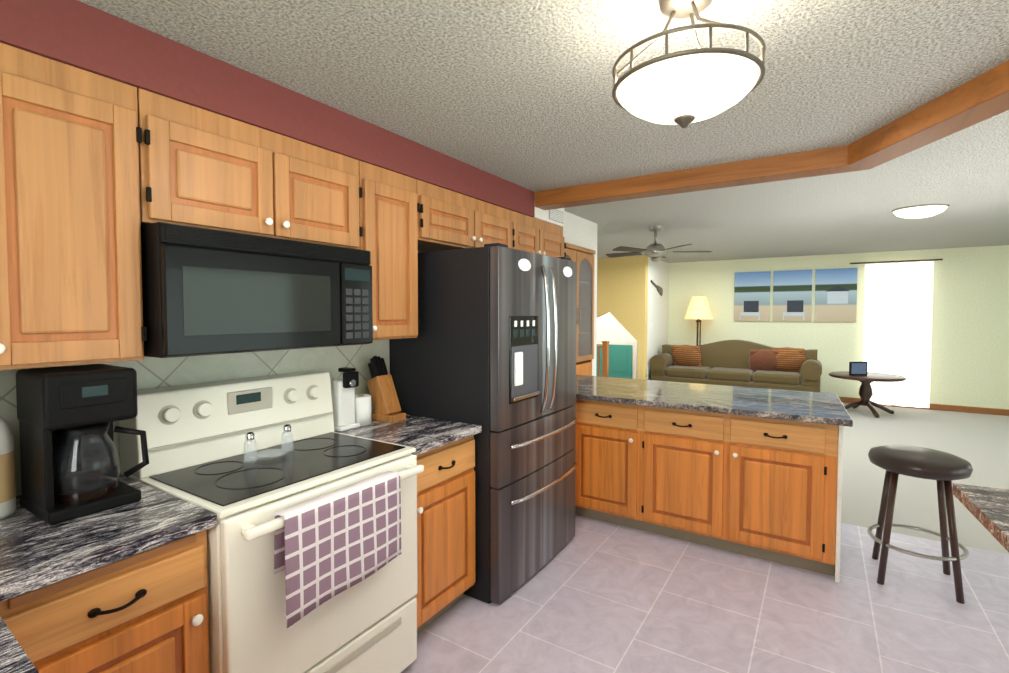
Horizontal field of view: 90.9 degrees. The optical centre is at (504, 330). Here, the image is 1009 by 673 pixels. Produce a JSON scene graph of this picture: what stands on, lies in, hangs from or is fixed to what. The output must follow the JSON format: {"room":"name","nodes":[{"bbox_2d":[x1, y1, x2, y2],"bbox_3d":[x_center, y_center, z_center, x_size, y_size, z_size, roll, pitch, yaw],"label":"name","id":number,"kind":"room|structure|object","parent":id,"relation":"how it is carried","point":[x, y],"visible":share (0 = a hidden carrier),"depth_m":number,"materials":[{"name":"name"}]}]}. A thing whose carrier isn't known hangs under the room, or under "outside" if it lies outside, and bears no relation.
{"room":"kitchen","nodes":[
{"label":"kitchen","id":0,"kind":"room"},
{"bbox_2d":[0,0,563,226],"bbox_3d":[-0.721,-0.909,2.477,0.455,0.278,4.510,1,2,33],"label":"soffit","id":1,"kind":"structure","parent":0,"point":[81,35],"depth_m":1.69,"materials":[{"name":"red paint"}]},
{"bbox_2d":[0,211,596,495],"bbox_3d":[-0.713,0.143,3.169,0.502,2.430,5.620,1,2,33],"label":"wall","id":2,"kind":"structure","parent":0,"point":[153,372],"depth_m":2.14,"materials":[{"name":"tile"}]},
{"bbox_2d":[0,42,151,369],"bbox_3d":[-1.435,-0.312,1.269,0.331,0.825,0.762,1,2,33],"label":"upper cabinet","id":3,"kind":"object","parent":2,"relation":"attached to","point":[97,171],"depth_m":1.36,"materials":[{"name":"brown wood"}]},
{"bbox_2d":[148,91,367,250],"bbox_3d":[-1.000,-0.547,1.941,0.331,0.402,0.845,1,2,33],"label":"upper cabinet","id":4,"kind":"object","parent":2,"relation":"attached to","point":[210,170],"depth_m":1.78,"materials":[{"name":"brown wood"}]},
{"bbox_2d":[141,222,372,357],"bbox_3d":[-0.966,-0.136,1.929,0.414,0.408,0.822,1,2,33],"label":"microwave","id":5,"kind":"object","parent":4,"relation":"attached to","point":[205,291],"visible":0.98,"depth_m":1.69,"materials":[{"name":"black plastic"}]},
{"bbox_2d":[368,163,423,339],"bbox_3d":[-0.670,-0.363,2.462,0.331,0.807,0.368,1,2,33],"label":"upper cabinet","id":6,"kind":"object","parent":2,"relation":"attached to","point":[395,200],"depth_m":2.38,"materials":[{"name":"brown wood"}]},
{"bbox_2d":[424,182,483,251],"bbox_3d":[-0.425,-0.628,2.837,0.331,0.305,0.536,1,2,33],"label":"upper cabinet","id":7,"kind":"object","parent":2,"relation":"attached to","point":[453,220],"depth_m":2.76,"materials":[{"name":"brown wood"}]},
{"bbox_2d":[484,202,519,249],"bbox_3d":[-0.198,-0.640,3.192,0.331,0.305,0.556,1,2,33],"label":"upper cabinet","id":8,"kind":"object","parent":2,"relation":"attached to","point":[501,225],"depth_m":3.18,"materials":[{"name":"brown wood"}]},
{"bbox_2d":[520,213,547,255],"bbox_3d":[0.017,-0.652,3.526,0.331,0.305,0.491,1,2,33],"label":"upper cabinet","id":9,"kind":"object","parent":2,"relation":"attached to","point":[533,231],"depth_m":3.54,"materials":[{"name":"brown wood"}]},
{"bbox_2d":[548,223,565,256],"bbox_3d":[0.212,-0.663,3.831,0.331,0.305,0.488,1,2,33],"label":"upper cabinet","id":10,"kind":"object","parent":2,"relation":"attached to","point":[556,245],"depth_m":3.83,"materials":[{"name":"brown wood"}]},
{"bbox_2d":[78,0,1008,262],"bbox_3d":[1.457,-1.110,4.217,12.000,0.200,13.500,1,2,33],"label":"ceiling","id":11,"kind":"structure","parent":0,"point":[518,92],"depth_m":1.96,"materials":[{"name":"white paint"}]},
{"bbox_2d":[606,226,711,261],"bbox_3d":[1.678,-0.962,5.577,1.154,0.389,1.160,1,2,33],"label":"ceiling fan","id":12,"kind":"object","parent":11,"relation":"hanging from","point":[655,252],"visible":1,"depth_m":5.48,"materials":[{"name":"silver metal"}]},
{"bbox_2d":[612,0,765,128],"bbox_3d":[0.490,-0.728,1.346,0.388,0.357,0.388,1,2,33],"label":"ceiling light fixture","id":13,"kind":"object","parent":11,"relation":"attached to","point":[684,89],"visible":1,"depth_m":1.25,"materials":[{"name":"white glass"}]},
{"bbox_2d":[535,60,1008,209],"bbox_3d":[0.495,-0.855,1.353,2.822,0.104,3.665,1,2,33],"label":"ceiling beam","id":14,"kind":"structure","parent":11,"relation":"attached to","point":[981,98],"depth_m":2.59,"materials":[{"name":"brown wood"}]},
{"bbox_2d":[891,204,949,218],"bbox_3d":[3.820,-1.079,4.570,0.410,0.084,0.410,1,2,33],"label":"ceiling light","id":15,"kind":"object","parent":11,"relation":"attached to","point":[919,211],"visible":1,"depth_m":4.47,"materials":[{"name":"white glass"}]},
{"bbox_2d":[597,312,637,368],"bbox_3d":[2.238,0.489,11.034,2.830,3.680,0.120,1,2,33],"label":"wall","id":16,"kind":"structure","parent":0,"point":[610,326],"depth_m":10.88,"materials":[{"name":"white paint"}]},
{"bbox_2d":[596,340,636,378],"bbox_3d":[2.363,1.278,10.850,1.030,2.113,0.098,1,2,33],"label":"front door","id":17,"kind":"structure","parent":16,"relation":"in","point":[622,359],"depth_m":10.72,"materials":[{"name":"teal"}]},
{"bbox_2d":[597,255,647,379],"bbox_3d":[1.161,-0.072,9.220,2.950,2.430,0.140,1,2,33],"label":"wall","id":18,"kind":"structure","parent":0,"point":[622,290],"depth_m":8.50,"materials":[{"name":"yellow paint"}]},
{"bbox_2d":[647,257,668,379],"bbox_3d":[2.952,0.547,9.414,0.120,3.680,2.080,1,2,33],"label":"wall","id":19,"kind":"structure","parent":0,"point":[657,317],"depth_m":8.95,"materials":[{"name":"white paint"}]},
{"bbox_2d":[651,280,662,295],"bbox_3d":[2.730,-0.753,8.889,0.018,0.260,0.740,1,2,33],"label":"sign","id":20,"kind":"object","parent":19,"relation":"attached to","point":[659,289],"visible":1,"depth_m":8.96,"materials":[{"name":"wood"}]},
{"bbox_2d":[401,514,1008,672],"bbox_3d":[0.734,1.407,1.693,3.600,0.008,4.720,1,2,33],"label":"floor","id":21,"kind":"structure","parent":0,"point":[594,596],"depth_m":2.40,"materials":[{"name":"tile"}]},
{"bbox_2d":[0,585,47,672],"bbox_3d":[-1.484,0.994,0.963,0.628,0.868,0.725,1,2,33],"label":"base cabinet","id":22,"kind":"object","parent":21,"relation":"on","point":[25,615],"depth_m":1.08,"materials":[{"name":"brown wood"}]},
{"bbox_2d":[0,575,38,672],"bbox_3d":[-0.323,0.569,0.166,3.407,0.035,0.660,1,2,33],"label":"countertop","id":23,"kind":"structure","parent":22,"relation":"on","point":[13,659],"depth_m":0.83,"materials":[{"name":"stone"}]},
{"bbox_2d":[0,474,216,590],"bbox_3d":[-1.190,0.526,1.371,0.647,0.035,0.436,1,2,33],"label":"countertop","id":24,"kind":"structure","parent":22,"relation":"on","point":[36,553],"depth_m":1.25,"materials":[{"name":"stone"}]},
{"bbox_2d":[0,416,15,519],"bbox_3d":[-1.406,0.315,1.344,0.113,0.386,0.113,1,2,33],"label":"pump bottle","id":25,"kind":"object","parent":24,"relation":"on","point":[7,484],"visible":1,"depth_m":1.35,"materials":[{"name":"white plastic"}]},
{"bbox_2d":[16,364,148,524],"bbox_3d":[-1.226,0.307,1.453,0.255,0.395,0.238,1,2,33],"label":"coffee maker","id":26,"kind":"object","parent":24,"relation":"on","point":[67,416],"visible":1,"depth_m":1.37,"materials":[{"name":"black plastic"}]},
{"bbox_2d":[48,529,209,672],"bbox_3d":[-1.205,0.979,1.399,0.628,0.868,0.426,1,2,33],"label":"base cabinet","id":27,"kind":"object","parent":21,"relation":"on","point":[145,611],"depth_m":1.25,"materials":[{"name":"brown wood"}]},
{"bbox_2d":[119,370,423,672],"bbox_3d":[-0.819,0.807,1.870,0.737,1.196,0.784,1,2,33],"label":"stove","id":28,"kind":"object","parent":21,"relation":"on","point":[195,436],"visible":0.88,"depth_m":1.73,"materials":[{"name":"white metal"}]},
{"bbox_2d":[243,424,293,462],"bbox_3d":[-0.885,0.425,1.881,0.116,0.110,0.196,1,2,33],"label":"shakers","id":29,"kind":"object","parent":28,"relation":"on","point":[249,436],"visible":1,"depth_m":1.88,"materials":[{"name":"clear glass"}]},
{"bbox_2d":[274,470,400,627],"bbox_3d":[-0.532,0.695,1.656,0.070,0.327,0.477,1,2,33],"label":"towel","id":30,"kind":"object","parent":28,"relation":"hanging from","point":[329,545],"visible":1,"depth_m":1.60,"materials":[{"name":"purple fabric"}]},
{"bbox_2d":[415,435,477,633],"bbox_3d":[-0.531,0.941,2.450,0.628,0.868,0.485,1,2,33],"label":"base cabinet","id":31,"kind":"object","parent":21,"relation":"on","point":[447,485],"depth_m":2.28,"materials":[{"name":"brown wood"}]},
{"bbox_2d":[334,414,481,454],"bbox_3d":[-0.515,0.489,2.424,0.647,0.035,0.490,1,2,33],"label":"countertop","id":32,"kind":"structure","parent":31,"relation":"on","point":[424,434],"depth_m":2.33,"materials":[{"name":"stone"}]},
{"bbox_2d":[330,367,359,430],"bbox_3d":[-0.767,0.327,2.384,0.135,0.290,0.116,1,2,33],"label":"can opener","id":33,"kind":"object","parent":32,"relation":"on","point":[343,396],"visible":0.9,"depth_m":2.35,"materials":[{"name":"white plastic"}]},
{"bbox_2d":[355,394,371,425],"bbox_3d":[-0.718,0.396,2.486,0.100,0.144,0.100,1,2,33],"label":"canister","id":34,"kind":"object","parent":32,"relation":"on","point":[363,417],"visible":0.79,"depth_m":2.44,"materials":[{"name":"white ceramic"}]},
{"bbox_2d":[367,356,405,422],"bbox_3d":[-0.624,0.299,2.588,0.195,0.331,0.110,1,2,33],"label":"knife block","id":35,"kind":"object","parent":32,"relation":"on","point":[384,397],"visible":0.96,"depth_m":2.56,"materials":[{"name":"brown wood"}]},
{"bbox_2d":[389,243,576,603],"bbox_3d":[-0.061,0.458,2.983,0.825,1.814,0.908,1,2,33],"label":"fridge","id":36,"kind":"object","parent":21,"relation":"on","point":[490,349],"visible":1,"depth_m":2.60,"materials":[{"name":"grey metal"}]},
{"bbox_2d":[574,399,581,515],"bbox_3d":[0.193,0.902,3.554,0.657,0.868,0.260,1,2,33],"label":"base cabinet","id":37,"kind":"object","parent":21,"relation":"on","point":[578,483],"depth_m":3.48,"materials":[{"name":"brown wood"}]},
{"bbox_2d":[582,399,637,528],"bbox_3d":[0.844,0.900,3.625,0.480,0.868,0.599,1,2,33],"label":"base cabinet","id":38,"kind":"object","parent":21,"relation":"on","point":[609,429],"depth_m":3.36,"materials":[{"name":"brown wood"}]},
{"bbox_2d":[638,405,842,582],"bbox_3d":[1.508,0.915,3.206,1.090,0.868,0.609,1,2,33],"label":"base cabinet","id":39,"kind":"object","parent":21,"relation":"on","point":[769,489],"depth_m":2.92,"materials":[{"name":"brown wood"}]},
{"bbox_2d":[576,375,852,426],"bbox_3d":[1.144,0.448,3.577,2.197,0.035,0.981,1,2,33],"label":"countertop","id":40,"kind":"structure","parent":39,"relation":"on","point":[801,406],"depth_m":3.23,"materials":[{"name":"stone"}]},
{"bbox_2d":[867,445,972,603],"bbox_3d":[2.257,1.016,2.723,0.440,0.719,0.440,1,2,33],"label":"stool","id":41,"kind":"object","parent":21,"relation":"on","point":[943,469],"visible":1,"depth_m":2.66,"materials":[{"name":"brown wood"}]},
{"bbox_2d":[668,245,1008,415],"bbox_3d":[5.846,-0.028,7.979,6.620,2.430,0.140,1,2,33],"label":"wall","id":42,"kind":"structure","parent":0,"point":[969,371],"depth_m":7.55,"materials":[{"name":"beige paint"}]},
{"bbox_2d":[734,271,770,320],"bbox_3d":[4.390,-0.597,8.809,0.572,0.870,0.035,1,2,33],"label":"picture","id":43,"kind":"object","parent":42,"relation":"attached to","point":[751,296],"visible":0.98,"depth_m":8.79,"materials":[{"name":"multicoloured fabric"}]},
{"bbox_2d":[773,270,811,321],"bbox_3d":[4.910,-0.586,8.476,0.572,0.870,0.035,1,2,33],"label":"picture","id":44,"kind":"object","parent":42,"relation":"attached to","point":[792,295],"visible":0.98,"depth_m":8.46,"materials":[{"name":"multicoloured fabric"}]},
{"bbox_2d":[814,268,857,321],"bbox_3d":[5.429,-0.574,8.144,0.572,0.870,0.035,1,2,33],"label":"picture","id":45,"kind":"object","parent":42,"relation":"attached to","point":[835,295],"visible":0.94,"depth_m":8.13,"materials":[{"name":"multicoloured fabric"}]},
{"bbox_2d":[850,259,942,407],"bbox_3d":[6.019,0.046,7.704,1.130,2.242,0.070,1,2,33],"label":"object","id":46,"kind":"object","parent":42,"relation":"hanging from","point":[898,302],"visible":0.96,"depth_m":7.66,"materials":[{"name":"white"}]},
{"bbox_2d":[841,403,1008,553],"bbox_3d":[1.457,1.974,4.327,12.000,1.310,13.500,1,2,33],"label":"floor carpet","id":47,"kind":"object","parent":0,"point":[979,442],"depth_m":4.85,"materials":[{"name":"carpet"}]},
{"bbox_2d":[564,242,595,375],"bbox_3d":[0.556,0.231,4.985,0.425,2.124,0.920,1,2,33],"label":"hutch","id":48,"kind":"object","parent":47,"relation":"on","point":[583,257],"visible":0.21,"depth_m":5.19,"materials":[{"name":"brown wood"}]},
{"bbox_2d":[597,341,609,376],"bbox_3d":[1.490,0.665,9.036,0.840,0.970,0.110,1,2,33],"label":"railing","id":49,"kind":"object","parent":47,"relation":"on","point":[604,346],"visible":0.29,"depth_m":8.81,"materials":[{"name":"brown wood"}]},
{"bbox_2d":[684,296,712,345],"bbox_3d":[3.548,0.265,9.093,0.500,1.764,0.500,1,2,33],"label":"floor lamp","id":50,"kind":"object","parent":47,"relation":"on","point":[698,309],"visible":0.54,"depth_m":8.93,"materials":[{"name":"beige fabric"}]},
{"bbox_2d":[649,340,821,391],"bbox_3d":[3.755,0.675,8.187,2.490,1.010,0.846,1,2,33],"label":"sofa","id":51,"kind":"object","parent":47,"relation":"on","point":[741,363],"visible":0.73,"depth_m":7.98,"materials":[{"name":"brown fabric"}]},
{"bbox_2d":[829,371,905,417],"bbox_3d":[5.291,0.932,7.275,0.920,0.562,0.920,1,2,33],"label":"round table","id":52,"kind":"object","parent":47,"relation":"on","point":[865,392],"visible":0.79,"depth_m":7.20,"materials":[{"name":"brown wood"}]},
{"bbox_2d":[849,362,867,374],"bbox_3d":[5.142,0.553,7.217,0.260,0.197,0.026,0,2,-2],"label":"photo frame","id":53,"kind":"object","parent":52,"relation":"on","point":[857,368],"visible":1,"depth_m":7.20,"materials":[{"name":"black plastic"}]},
{"bbox_2d":[952,483,1008,551],"bbox_3d":[1.390,0.554,0.595,0.984,0.035,2.030,1,2,33],"label":"countertop","id":54,"kind":"structure","parent":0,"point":[990,506],"depth_m":1.44,"materials":[{"name":"stone"}]}
]}

